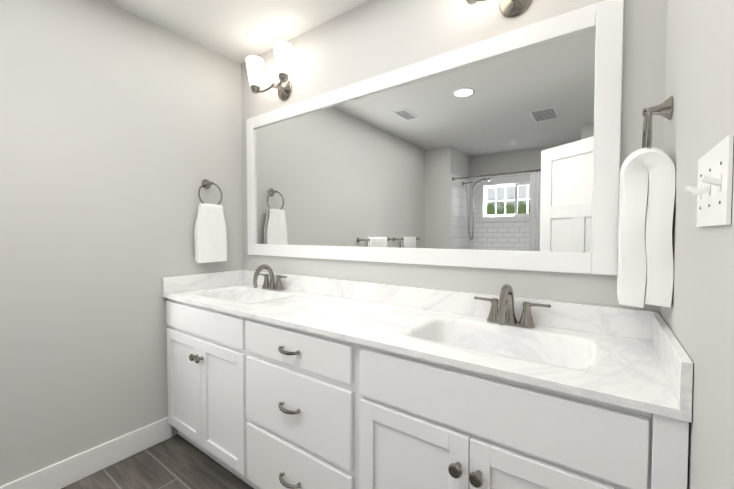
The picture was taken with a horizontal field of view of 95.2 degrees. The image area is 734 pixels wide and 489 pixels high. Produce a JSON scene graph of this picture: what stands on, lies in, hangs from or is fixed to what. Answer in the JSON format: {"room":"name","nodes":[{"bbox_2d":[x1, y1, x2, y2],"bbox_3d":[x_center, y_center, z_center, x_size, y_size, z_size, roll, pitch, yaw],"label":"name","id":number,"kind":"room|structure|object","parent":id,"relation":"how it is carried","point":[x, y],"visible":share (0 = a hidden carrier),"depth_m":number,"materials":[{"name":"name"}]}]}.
{"room":"bathroom","nodes":[
{"label":"bathroom","id":0,"kind":"room"},
{"bbox_2d":[0,0,242,485],"bbox_3d":[-2.108,-0.019,0.899,0.100,2.500,3.950,1,2,36],"label":"wall","id":1,"kind":"structure","parent":0,"point":[120,134],"depth_m":1.76,"materials":[{"name":"grey paint"}]},
{"bbox_2d":[0,417,171,488],"bbox_3d":[-1.955,1.160,1.049,0.013,0.135,2.544,1,2,36],"label":"baseboard","id":2,"kind":"structure","parent":1,"relation":"attached to","point":[70,470],"depth_m":1.75,"materials":[{"name":"white wood"}]},
{"bbox_2d":[195,179,226,262],"bbox_3d":[-1.045,-0.160,2.225,0.078,0.552,0.201,1,2,36],"label":"towel ring","id":3,"kind":"object","parent":1,"relation":"attached to","point":[210,237],"visible":1,"depth_m":2.20,"materials":[{"name":"white fabric"}]},
{"bbox_2d":[62,434,253,488],"bbox_3d":[-0.562,1.301,-0.110,4.234,0.080,4.450,1,2,36],"label":"floor","id":4,"kind":"structure","parent":0,"point":[176,461],"depth_m":1.77,"materials":[{"name":"grey tile"}]},
{"bbox_2d":[162,264,692,488],"bbox_3d":[-0.141,0.677,1.575,2.330,1.069,0.588,1,2,36],"label":"bathroom vanity","id":5,"kind":"object","parent":4,"relation":"on","point":[281,381],"visible":1,"depth_m":1.20,"materials":[{"name":"white wood"}]},
{"bbox_2d":[162,270,692,422],"bbox_3d":[-0.132,0.324,1.577,2.330,0.225,0.558,1,2,36],"label":"countertop","id":6,"kind":"structure","parent":5,"relation":"on","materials":[{"name":"stone"}]},
{"bbox_2d":[253,264,286,290],"bbox_3d":[-0.653,0.210,2.147,0.290,0.168,0.175,1,2,36],"label":"faucet","id":7,"kind":"object","parent":6,"relation":"on","point":[271,281],"depth_m":2.18,"materials":[{"name":"silver metal"}]},
{"bbox_2d":[474,284,550,327],"bbox_3d":[0.540,0.235,1.292,0.290,0.168,0.175,1,2,36],"label":"faucet","id":8,"kind":"object","parent":6,"relation":"on","point":[505,310],"depth_m":1.32,"materials":[{"name":"silver metal"}]},
{"bbox_2d":[105,0,367,63],"bbox_3d":[-0.562,-1.278,-0.185,4.234,0.080,4.450,1,2,36],"label":"ceiling","id":9,"kind":"structure","parent":0,"point":[240,31],"depth_m":1.93,"materials":[{"name":"white paint"}]},
{"bbox_2d":[241,0,666,311],"bbox_3d":[0.061,-0.046,1.835,2.534,2.500,0.100,1,2,36],"label":"wall","id":10,"kind":"structure","parent":0,"point":[368,39],"depth_m":1.58,"materials":[{"name":"grey paint"}]},
{"bbox_2d":[246,41,292,100],"bbox_3d":[-0.584,-1.055,2.091,0.382,0.249,0.185,1,2,36],"label":"sconce","id":11,"kind":"object","parent":10,"relation":"attached to","point":[283,51],"visible":1,"depth_m":2.09,"materials":[{"name":"white glass"}]},
{"bbox_2d":[246,0,623,275],"bbox_3d":[0.013,-0.391,1.784,2.134,0.964,0.021,1,2,36],"label":"mirror","id":12,"kind":"object","parent":10,"relation":"attached to","point":[502,151],"visible":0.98,"depth_m":1.48,"materials":[{"name":"clear glass"}]},
{"bbox_2d":[466,0,531,17],"bbox_3d":[0.550,-1.046,1.279,0.382,0.249,0.185,1,2,36],"label":"sconce","id":13,"kind":"object","parent":10,"relation":"attached to","point":[511,8],"visible":1,"depth_m":1.35,"materials":[{"name":"silver metal"}]},
{"bbox_2d":[659,0,733,488],"bbox_3d":[-0.130,0.023,-0.518,0.100,2.500,3.950,1,2,36],"label":"wall","id":14,"kind":"structure","parent":0,"point":[698,316],"depth_m":0.63,"materials":[{"name":"grey paint"}]},
{"bbox_2d":[617,96,674,307],"bbox_3d":[0.836,-0.129,1.012,0.116,0.602,0.248,1,2,36],"label":"towel ring","id":15,"kind":"object","parent":14,"relation":"attached to","point":[645,272],"visible":1,"depth_m":0.93,"materials":[{"name":"white fabric"}]},
{"bbox_2d":[685,134,733,226],"bbox_3d":[0.575,-0.096,0.573,0.028,0.130,0.200,1,2,36],"label":"switch plate","id":16,"kind":"object","parent":14,"relation":"attached to","point":[712,191],"visible":1,"depth_m":0.53,"materials":[{"name":"plastic"}]}
]}

